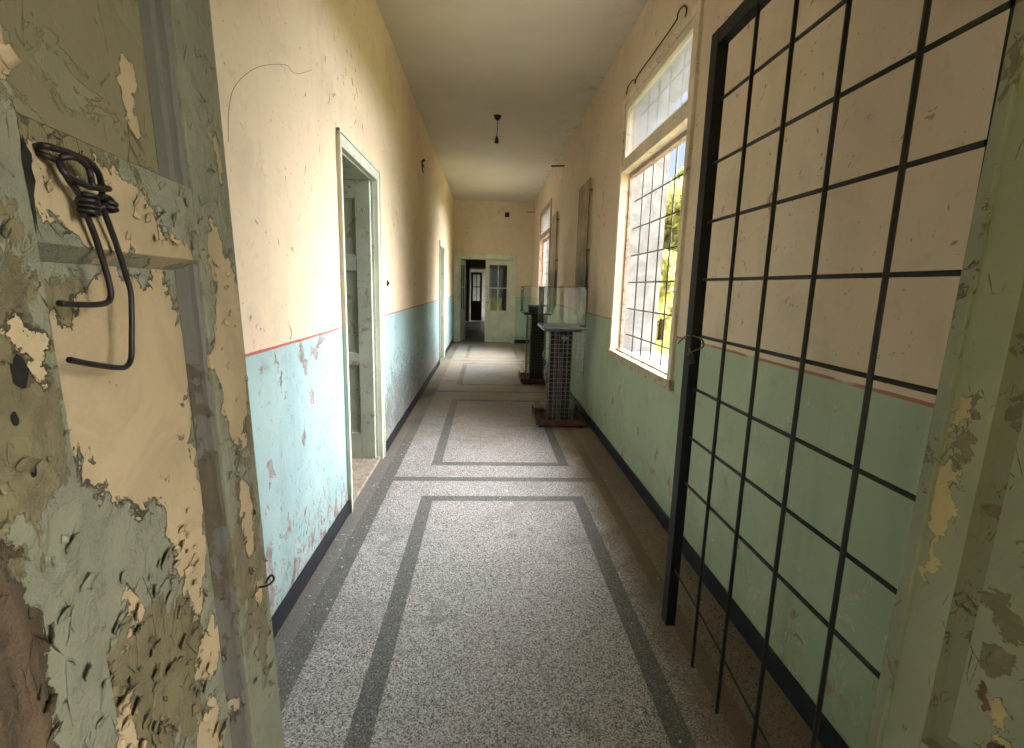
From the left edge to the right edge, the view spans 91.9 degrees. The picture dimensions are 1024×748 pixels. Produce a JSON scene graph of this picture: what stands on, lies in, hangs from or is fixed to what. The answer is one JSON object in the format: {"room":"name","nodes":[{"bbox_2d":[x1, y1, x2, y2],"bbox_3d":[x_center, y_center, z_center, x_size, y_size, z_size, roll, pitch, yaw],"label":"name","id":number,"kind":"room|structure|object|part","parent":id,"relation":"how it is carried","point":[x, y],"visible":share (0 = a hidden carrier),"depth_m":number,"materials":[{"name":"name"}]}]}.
{"room":"abandoned hospital corridor","nodes":[
{"label":"abandoned hospital corridor","id":0,"kind":"room"},
{"bbox_2d":[209,0,453,616],"bbox_3d":[-1.418,-1.575,6.864,0.381,3.638,12.590,1,10,-3],"label":"wall","id":1,"kind":"structure","parent":0,"point":[290,73],"depth_m":2.49,"materials":[{"name":"paint"}]},
{"bbox_2d":[336,127,385,512],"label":"door","id":2,"kind":"structure","parent":1,"relation":"in","point":[358,178],"depth_m":3.96,"materials":[{"name":"green paint"}]},
{"bbox_3d":[-1.583,-1.160,3.882,0.710,0.430,0.014,1,10,-3],"label":"panel","id":3,"kind":"part","parent":2,"relation":"part of","materials":[{"name":"white paint"}]},
{"bbox_3d":[-1.575,-1.440,3.832,0.710,0.140,0.044,1,10,-3],"label":"rail","id":4,"kind":"part","parent":2,"relation":"part of","materials":[{"name":"white paint"}]},
{"bbox_3d":[-1.582,-1.158,3.870,0.710,0.430,0.018,1,10,-3],"label":"moulding","id":5,"kind":"part","parent":2,"relation":"part of","materials":[{"name":"white paint"}]},
{"bbox_3d":[-1.590,-0.889,3.930,0.710,0.120,0.044,1,10,-3],"label":"rail","id":6,"kind":"part","parent":2,"relation":"part of","materials":[{"name":"white paint"}]},
{"bbox_3d":[-1.600,-0.505,3.998,0.710,0.660,0.014,1,10,-3],"label":"panel","id":7,"kind":"part","parent":2,"relation":"part of","materials":[{"name":"white paint"}]},
{"bbox_3d":[-1.599,-0.503,3.986,0.710,0.660,0.018,1,10,-3],"label":"moulding","id":8,"kind":"part","parent":2,"relation":"part of","materials":[{"name":"white paint"}]},
{"bbox_3d":[-1.610,-0.131,4.064,0.710,0.100,0.044,1,10,-3],"label":"rail","id":9,"kind":"part","parent":2,"relation":"part of","materials":[{"name":"white paint"}]},
{"bbox_3d":[-1.619,0.204,4.123,0.710,0.580,0.014,1,10,-3],"label":"panel","id":10,"kind":"part","parent":2,"relation":"part of","materials":[{"name":"white paint"}]},
{"bbox_3d":[-1.618,0.206,4.111,0.710,0.580,0.018,1,10,-3],"label":"moulding","id":11,"kind":"part","parent":2,"relation":"part of","materials":[{"name":"white paint"}]},
{"bbox_3d":[-1.629,0.598,4.192,0.710,0.220,0.044,1,10,-3],"label":"rail","id":12,"kind":"part","parent":2,"relation":"part of","materials":[{"name":"white paint"}]},
{"bbox_2d":[271,339,452,638],"bbox_3d":[-1.268,0.174,7.173,0.012,0.095,12.310,1,10,-3],"label":"baseboard","id":13,"kind":"structure","parent":1,"relation":"attached to","point":[282,612],"depth_m":2.67,"materials":[{"name":"black paint"}]},
{"bbox_2d":[439,240,444,363],"bbox_3d":[-1.561,-1.405,9.732,0.406,2.298,1.055,1,10,-3],"label":"door","id":14,"kind":"structure","parent":1,"relation":"in","point":[441,244],"depth_m":10.07,"materials":[{"name":"green paint"}]},
{"bbox_2d":[470,269,489,316],"bbox_3d":[-1.203,-4.385,24.049,5.200,3.200,0.150,1,10,-3],"label":"wall","id":15,"kind":"structure","parent":0,"point":[483,271],"depth_m":23.99,"materials":[{"name":"paint"}]},
{"bbox_2d":[461,259,506,320],"bbox_3d":[-1.055,-3.860,21.099,5.200,3.200,0.150,1,10,-3],"label":"wall","id":16,"kind":"structure","parent":0,"point":[502,293],"depth_m":21.04,"materials":[{"name":"paint"}]},
{"bbox_2d":[471,272,481,320],"bbox_3d":[-1.519,-3.297,21.094,0.470,2.030,0.040,0,10,-9],"label":"door","id":17,"kind":"structure","parent":16,"relation":"in","point":[476,306],"depth_m":21.13,"materials":[{"name":"black wood"}]},
{"bbox_3d":[-1.519,-3.297,21.094,0.290,2.030,0.040,0,10,-9],"label":"rail","id":18,"kind":"part","parent":17,"relation":"part of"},
{"bbox_2d":[468,267,491,320],"bbox_3d":[-1.363,-3.377,21.078,0.960,2.240,0.030,1,10,-3],"label":"trim","id":19,"kind":"structure","parent":16,"relation":"attached to","point":[469,267],"depth_m":21.00,"materials":[{"name":"green paint"}]},
{"bbox_2d":[453,200,533,341],"bbox_3d":[-0.508,-2.644,13.045,2.057,3.638,0.150,1,10,-3],"label":"wall","id":20,"kind":"structure","parent":0,"point":[480,226],"depth_m":12.80,"materials":[{"name":"paint"}]},
{"bbox_2d":[453,253,516,342],"bbox_3d":[-0.737,-2.043,13.398,1.650,2.320,0.748,1,10,-3],"label":"door","id":21,"kind":"structure","parent":20,"relation":"in","point":[499,325],"depth_m":13.14,"materials":[{"name":"green paint"}]},
{"bbox_3d":[-1.363,-1.382,13.529,0.032,0.570,0.465,3,10,7],"label":"panel","id":22,"kind":"part","parent":21,"relation":"part of","materials":[{"name":"wood"}]},
{"bbox_3d":[-1.338,-2.344,13.359,0.004,1.185,0.465,3,10,7],"label":"glass","id":23,"kind":"part","parent":21,"relation":"part of","materials":[{"name":"clear glass"}]},
{"bbox_3d":[-0.406,-0.944,13.322,0.465,0.170,0.040,1,10,-3],"label":"rail","id":24,"kind":"part","parent":21,"relation":"part of","materials":[{"name":"green wood"}]},
{"bbox_3d":[-0.396,-1.308,13.258,0.465,0.570,0.032,1,10,-3],"label":"panel","id":25,"kind":"part","parent":21,"relation":"part of","materials":[{"name":"green wood"}]},
{"bbox_3d":[-0.387,-1.638,13.199,0.465,0.100,0.040,1,10,-3],"label":"rail","id":26,"kind":"part","parent":21,"relation":"part of","materials":[{"name":"green wood"}]},
{"bbox_3d":[-0.354,-2.913,12.974,0.465,0.120,0.040,1,10,-3],"label":"rail","id":27,"kind":"part","parent":21,"relation":"part of","materials":[{"name":"wood"}]},
{"bbox_2d":[514,340,525,342],"bbox_3d":[0.261,-0.872,13.316,0.404,0.095,0.012,1,10,-3],"label":"baseboard","id":28,"kind":"structure","parent":20,"relation":"attached to","point":[515,341],"depth_m":13.31,"materials":[{"name":"black paint"}]},
{"bbox_2d":[376,0,647,201],"bbox_3d":[-0.148,-3.443,6.595,2.888,0.200,12.590,1,10,-3],"label":"ceiling","id":29,"kind":"structure","parent":0,"point":[537,65],"depth_m":5.07,"materials":[{"name":"beige paint"}]},
{"bbox_2d":[494,114,501,143],"bbox_3d":[-0.188,-3.132,6.348,0.104,0.330,0.104,1,10,-3],"label":"socket","id":30,"kind":"object","parent":29,"relation":"hanging from","point":[497,117],"visible":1,"depth_m":6.33,"materials":[{"name":"black plastic"}]},
{"bbox_2d":[274,317,822,747],"bbox_3d":[-0.577,-0.374,10.990,5.200,0.120,27.400,1,10,-3],"label":"floor","id":31,"kind":"structure","parent":0,"point":[466,650],"depth_m":2.32,"materials":[{"name":"stone"}]},
{"bbox_2d":[352,456,380,503],"bbox_3d":[-1.297,0.803,3.795,0.377,0.030,0.946,1,10,-3],"label":"threshold","id":32,"kind":"object","parent":31,"relation":"on","point":[362,468],"visible":0.23,"depth_m":3.92,"materials":[{"name":"beige stone"}]},
{"bbox_2d":[283,379,454,670],"bbox_3d":[-0.969,0.561,5.283,0.381,0.005,7.678,1,10,-3],"label":"chips","id":33,"kind":"object","parent":31,"relation":"on","point":[454,379],"visible":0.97,"depth_m":2.81,"materials":[{"name":"beige paint"}]},
{"bbox_2d":[352,411,656,742],"bbox_3d":[-0.130,0.840,3.837,1.350,0.003,4.661,1,10,-3],"label":"chips","id":34,"kind":"object","parent":31,"relation":"on","point":[444,411],"visible":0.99,"depth_m":2.09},
{"bbox_2d":[518,286,553,383],"bbox_3d":[0.407,-0.629,7.902,0.540,1.509,0.620,1,10,-3],"label":"display case","id":35,"kind":"object","parent":31,"relation":"on","point":[535,374],"visible":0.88,"depth_m":7.79,"materials":[{"name":"black metal"}]},
{"bbox_3d":[0.160,-1.175,7.792,0.006,0.408,0.458,1,10,-3],"label":"glass pane","id":36,"kind":"part","parent":35,"relation":"part of","materials":[{"name":"clear glass"}]},
{"bbox_3d":[0.618,-1.167,7.817,0.006,0.408,0.458,1,10,-3],"label":"glass pane","id":37,"kind":"part","parent":35,"relation":"part of","materials":[{"name":"clear glass"}]},
{"bbox_2d":[532,286,587,427],"bbox_3d":[0.537,-0.205,5.523,0.542,1.509,0.580,1,10,-3],"label":"display case","id":38,"kind":"object","parent":31,"relation":"on","point":[557,412],"visible":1,"depth_m":5.42,"materials":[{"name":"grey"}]},
{"bbox_3d":[0.318,-0.748,5.415,0.006,0.413,0.464,1,10,-3],"label":"glass pane","id":39,"kind":"part","parent":38,"relation":"part of","materials":[{"name":"clear glass"}]},
{"bbox_2d":[538,323,585,331],"bbox_3d":[0.537,-0.514,5.470,0.466,0.055,0.485,1,10,-3],"label":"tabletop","id":40,"kind":"object","parent":38,"relation":"on","point":[551,327],"depth_m":5.27,"materials":[{"name":"metal"}]},
{"bbox_3d":[0.767,-0.740,5.439,0.006,0.413,0.464,1,10,-3],"label":"glass pane","id":41,"kind":"part","parent":38,"relation":"part of","materials":[{"name":"clear glass"}]},
{"bbox_2d":[583,444,807,747],"bbox_3d":[0.759,1.000,3.062,0.412,0.004,3.589,1,10,-3],"label":"crumbs","id":42,"kind":"object","parent":31,"relation":"on","point":[708,611],"visible":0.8,"depth_m":2.13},
{"bbox_2d":[543,153,669,367],"bbox_3d":[1.058,-1.484,7.004,0.370,4.138,12.590,1,10,-3],"label":"wall","id":43,"kind":"structure","parent":0,"point":[658,169],"depth_m":4.50,"materials":[{"name":"paint"}]},
{"bbox_2d":[531,0,1009,747],"bbox_3d":[0.850,-1.537,6.984,0.050,3.638,12.590,1,10,-3],"label":"wall","id":44,"kind":"structure","parent":0,"point":[639,417],"depth_m":1.79,"materials":[{"name":"paint"}]},
{"bbox_2d":[537,198,551,319],"bbox_3d":[0.724,-2.297,10.214,0.186,2.235,1.880,1,10,-3],"label":"window","id":45,"kind":"structure","parent":44,"relation":"in","point":[546,213],"depth_m":10.59,"materials":[{"name":"paint"}]},
{"bbox_3d":[0.696,-3.097,10.070,0.040,0.494,1.702,1,10,-3],"label":"sash","id":46,"kind":"part","parent":45,"relation":"part of","materials":[{"name":"paint"}]},
{"bbox_3d":[0.696,-3.097,10.070,0.004,0.394,1.602,1,10,-3],"label":"glass","id":47,"kind":"part","parent":45,"relation":"part of","materials":[{"name":"glass"}]},
{"bbox_2d":[545,247,547,311],"bbox_3d":[0.808,-2.318,10.214,0.019,2.190,1.820,1,10,-3],"label":"iron grille","id":48,"kind":"object","parent":45,"relation":"attached to","point":[547,247],"depth_m":10.97,"materials":[{"name":"metal"}]},
{"bbox_2d":[548,211,558,307],"bbox_3d":[0.721,-1.961,8.636,0.045,1.572,0.804,1,10,-3],"label":"board","id":49,"kind":"object","parent":44,"relation":"attached to","point":[553,241],"visible":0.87,"depth_m":8.54,"materials":[{"name":"brown wood"}]},
{"bbox_2d":[574,178,592,314],"bbox_3d":[0.854,-1.481,5.982,0.045,1.557,0.644,1,10,-3],"label":"board","id":50,"kind":"object","parent":44,"relation":"attached to","point":[582,233],"visible":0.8,"depth_m":5.93,"materials":[{"name":"wood"}]},
{"bbox_2d":[606,0,704,390],"bbox_3d":[1.051,-1.125,3.686,0.186,2.215,1.630,1,10,-3],"label":"window","id":51,"kind":"structure","parent":44,"relation":"in","point":[659,110],"depth_m":3.54,"materials":[{"name":"paint"}]},
{"bbox_2d":[626,147,682,364],"bbox_3d":[1.135,-1.145,3.687,0.019,2.170,1.570,1,10,-3],"label":"iron grille","id":52,"kind":"object","parent":51,"relation":"attached to","point":[675,178],"depth_m":3.90,"materials":[{"name":"metal"}]},
{"bbox_3d":[1.022,-1.917,3.544,0.040,0.489,1.452,1,10,-3],"label":"sash","id":53,"kind":"part","parent":51,"relation":"part of","materials":[{"name":"paint"}]},
{"bbox_3d":[1.022,-1.917,3.544,0.004,0.389,1.352,1,10,-3],"label":"glass","id":54,"kind":"part","parent":51,"relation":"part of","materials":[{"name":"clear glass"}]},
{"bbox_2d":[626,5,686,94],"bbox_3d":[1.013,-2.305,3.596,0.007,0.101,1.300,1,10,-3],"label":"cord","id":55,"kind":"object","parent":44,"relation":"attached to","point":[685,6],"visible":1,"depth_m":3.38,"materials":[{"name":"metal"}]},
{"bbox_2d":[529,341,849,747],"bbox_3d":[0.773,0.208,7.281,0.014,0.095,12.310,1,10,-3],"label":"baseboard","id":56,"kind":"structure","parent":44,"relation":"attached to","point":[828,737],"depth_m":2.19,"materials":[{"name":"black paint"}]},
{"bbox_3d":[-0.134,-0.467,0.790,4.200,3.638,0.130,1,10,-3],"label":"wall","id":57,"kind":"structure","parent":0,"visible":0},
{"bbox_2d":[0,0,283,747],"bbox_3d":[-0.384,0.179,0.533,0.118,2.402,0.546,0,10,-11],"label":"door","id":58,"kind":"structure","parent":57,"relation":"in","point":[135,607],"depth_m":0.48,"materials":[{"name":"green paint"}]},
{"bbox_3d":[-0.392,-0.538,0.406,0.015,0.683,0.278,-2,10,-11],"label":"panel","id":59,"kind":"part","parent":58,"relation":"part of","materials":[{"name":"green paint"}]},
{"bbox_2d":[32,142,134,369],"bbox_3d":[-0.338,-0.086,0.407,0.023,0.174,0.094,1,10,-3],"label":"wire","id":60,"kind":"object","parent":58,"relation":"attached to","point":[89,205],"visible":1,"depth_m":0.40,"materials":[{"name":"black metal"}]},
{"bbox_3d":[-0.386,-0.159,0.474,0.044,0.087,0.278,-2,10,-11],"label":"lock rail","id":61,"kind":"part","parent":58,"relation":"part of","materials":[{"name":"green paint"}]},
{"bbox_3d":[-0.387,0.524,0.596,0.015,1.300,0.278,-2,10,-11],"label":"panel","id":62,"kind":"part","parent":58,"relation":"part of","materials":[{"name":"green paint"}]},
{"bbox_3d":[-0.402,-0.559,0.526,0.023,0.683,0.039,-2,10,-11],"label":"moulding","id":63,"kind":"part","parent":58,"relation":"part of","materials":[{"name":"green paint"}]},
{"bbox_3d":[-0.398,0.502,0.720,0.023,1.300,0.030,-2,10,-11],"label":"moulding","id":64,"kind":"part","parent":58,"relation":"part of","materials":[{"name":"green paint"}]},
{"bbox_2d":[209,1,283,743],"bbox_3d":[-0.456,0.103,0.791,0.071,2.500,0.035,-1,10,-3],"label":"door frame","id":65,"kind":"structure","parent":57,"relation":"attached to","point":[209,1],"depth_m":0.78,"materials":[{"name":"paint"}]},
{"bbox_2d":[661,0,1015,747],"bbox_3d":[0.722,0.025,1.404,0.050,2.270,1.078,1,10,-3],"label":"iron gate","id":66,"kind":"object","parent":57,"relation":"attached to","point":[747,10],"visible":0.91,"depth_m":1.38,"materials":[{"name":"black metal"}]},
{"bbox_2d":[678,335,704,352],"bbox_3d":[0.675,-0.115,1.880,0.015,0.069,0.139,-3,11,-24],"label":"wire","id":67,"kind":"object","parent":66,"relation":"hanging from","point":[686,335],"visible":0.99,"depth_m":1.85,"materials":[{"name":"black metal"}]},
{"bbox_2d":[687,348,694,363],"bbox_3d":[0.668,-0.068,1.852,0.027,0.060,0.032,3,10,7],"label":"padlock","id":68,"kind":"object","parent":67,"relation":"hanging from","point":[690,357],"visible":1,"depth_m":1.84,"materials":[{"name":"black metal"}]},
{"bbox_3d":[0.692,-0.065,1.907,0.040,2.270,0.055,1,10,-3],"label":"frame post","id":69,"kind":"part","parent":66,"relation":"part of","materials":[{"name":"black metal"}]},
{"bbox_3d":[0.692,0.954,1.577,0.008,0.136,0.981,1,10,-3],"label":"bent rod","id":70,"kind":"part","parent":66,"relation":"part of","materials":[{"name":"metal"}]},
{"bbox_3d":[0.699,-0.001,1.654,0.012,2.218,0.012,1,10,-3],"label":"vertical rod","id":71,"kind":"part","parent":66,"relation":"part of","materials":[{"name":"metal"}]},
{"bbox_3d":[0.746,-1.068,1.211,0.036,0.050,1.078,1,10,-3],"label":"rail","id":72,"kind":"part","parent":66,"relation":"part of","materials":[{"name":"black metal"}]},
{"bbox_3d":[0.709,0.035,1.455,0.012,2.218,0.012,1,10,-3],"label":"vertical rod","id":73,"kind":"part","parent":66,"relation":"part of","materials":[{"name":"metal"}]},
{"bbox_3d":[0.711,0.517,1.485,0.011,0.011,1.051,1,10,-3],"label":"horizontal rod","id":74,"kind":"part","parent":66,"relation":"part of","materials":[{"name":"metal"}]},
{"bbox_3d":[0.747,-0.865,1.240,0.011,0.011,1.051,1,10,-3],"label":"horizontal rod","id":75,"kind":"part","parent":66,"relation":"part of","materials":[{"name":"metal"}]},
{"bbox_3d":[0.716,0.331,1.452,0.011,0.011,1.051,1,10,-3],"label":"horizontal rod","id":76,"kind":"part","parent":66,"relation":"part of","materials":[{"name":"metal"}]},
{"bbox_3d":[0.720,0.071,1.249,0.012,2.218,0.012,1,10,-3],"label":"vertical rod","id":77,"kind":"part","parent":66,"relation":"part of","materials":[{"name":"metal"}]},
{"bbox_3d":[0.721,0.141,1.418,0.011,0.011,1.051,1,10,-3],"label":"horizontal rod","id":78,"kind":"part","parent":66,"relation":"part of","materials":[{"name":"metal"}]},
{"bbox_3d":[0.726,-0.058,1.383,0.011,0.011,1.051,1,10,-3],"label":"horizontal rod","id":79,"kind":"part","parent":66,"relation":"part of","materials":[{"name":"metal"}]},
{"bbox_3d":[0.731,-0.262,1.347,0.011,0.011,1.051,1,10,-3],"label":"horizontal rod","id":80,"kind":"part","parent":66,"relation":"part of","materials":[{"name":"metal"}]},
{"bbox_3d":[0.736,-0.463,1.312,0.011,0.011,1.051,1,10,-3],"label":"horizontal rod","id":81,"kind":"part","parent":66,"relation":"part of","materials":[{"name":"metal"}]},
{"bbox_3d":[0.742,-0.661,1.276,0.011,0.011,1.051,1,10,-3],"label":"horizontal rod","id":82,"kind":"part","parent":66,"relation":"part of","materials":[{"name":"metal"}]},
{"bbox_3d":[0.731,0.110,1.032,0.012,2.218,0.012,1,10,-3],"label":"vertical rod","id":83,"kind":"part","parent":66,"relation":"part of","materials":[{"name":"metal"}]},
{"bbox_3d":[0.763,0.113,0.882,0.020,2.260,0.013,1,10,-3],"label":"hinge post","id":84,"kind":"part","parent":66,"relation":"part of","materials":[{"name":"black metal"}]},
{"bbox_2d":[866,0,1023,747],"bbox_3d":[0.770,0.123,0.861,0.083,2.500,0.025,2,10,-3],"label":"door frame","id":85,"kind":"structure","parent":57,"relation":"attached to","point":[1014,55],"depth_m":0.83,"materials":[{"name":"paint"}]},
{"bbox_2d":[881,63,1023,747],"bbox_3d":[0.859,0.198,0.632,0.046,2.400,0.516,-2,11,-24],"label":"door","id":86,"kind":"structure","parent":57,"relation":"in","point":[959,683],"depth_m":0.81,"materials":[{"name":"green paint"}]},
{"bbox_3d":[0.824,0.747,0.749,0.044,0.115,0.358,-2,11,-24],"label":"lock rail","id":87,"kind":"part","parent":86,"relation":"part of","materials":[{"name":"green paint"}]},
{"bbox_3d":[0.856,-0.084,0.599,0.022,1.575,0.358,-2,11,-24],"label":"moulding","id":88,"kind":"part","parent":86,"relation":"part of","materials":[{"name":"green paint"}]},
{"bbox_3d":[0.869,-0.084,0.604,0.015,1.575,0.358,-2,11,-24],"label":"panel","id":89,"kind":"part","parent":86,"relation":"part of","materials":[{"name":"green paint"}]},
{"label":"outside","id":90,"kind":"structure","parent":0,"visible":0},
{"bbox_2d":[655,324,670,356],"bbox_3d":[13.446,-2.974,30.653,150.000,0.120,180.000,1,10,-3],"label":"ground","id":91,"kind":"structure","parent":90,"point":[666,340],"depth_m":18.64,"materials":[{"name":"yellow plant"}]},
{"bbox_2d":[657,250,676,320],"bbox_3d":[4.496,-2.688,17.071,2.578,3.632,2.280,1,10,-3],"label":"tree","id":92,"kind":"object","parent":91,"relation":"on","point":[672,262],"visible":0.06,"depth_m":16.27,"materials":[{"name":"green plant"}]},
{"bbox_2d":[656,177,682,339],"bbox_3d":[6.279,-4.527,19.928,5.294,6.312,4.989,8,12,32],"label":"tree","id":93,"kind":"object","parent":91,"relation":"on","point":[678,191],"visible":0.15,"depth_m":18.57,"materials":[{"name":"green plant"}]},
{"bbox_2d":[668,166,683,196],"bbox_3d":[8.151,-6.300,24.582,6.402,8.344,5.370,6,11,25],"label":"tree","id":94,"kind":"object","parent":91,"relation":"on","point":[678,172],"visible":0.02,"depth_m":23.03,"materials":[{"name":"green plant"}]}
]}

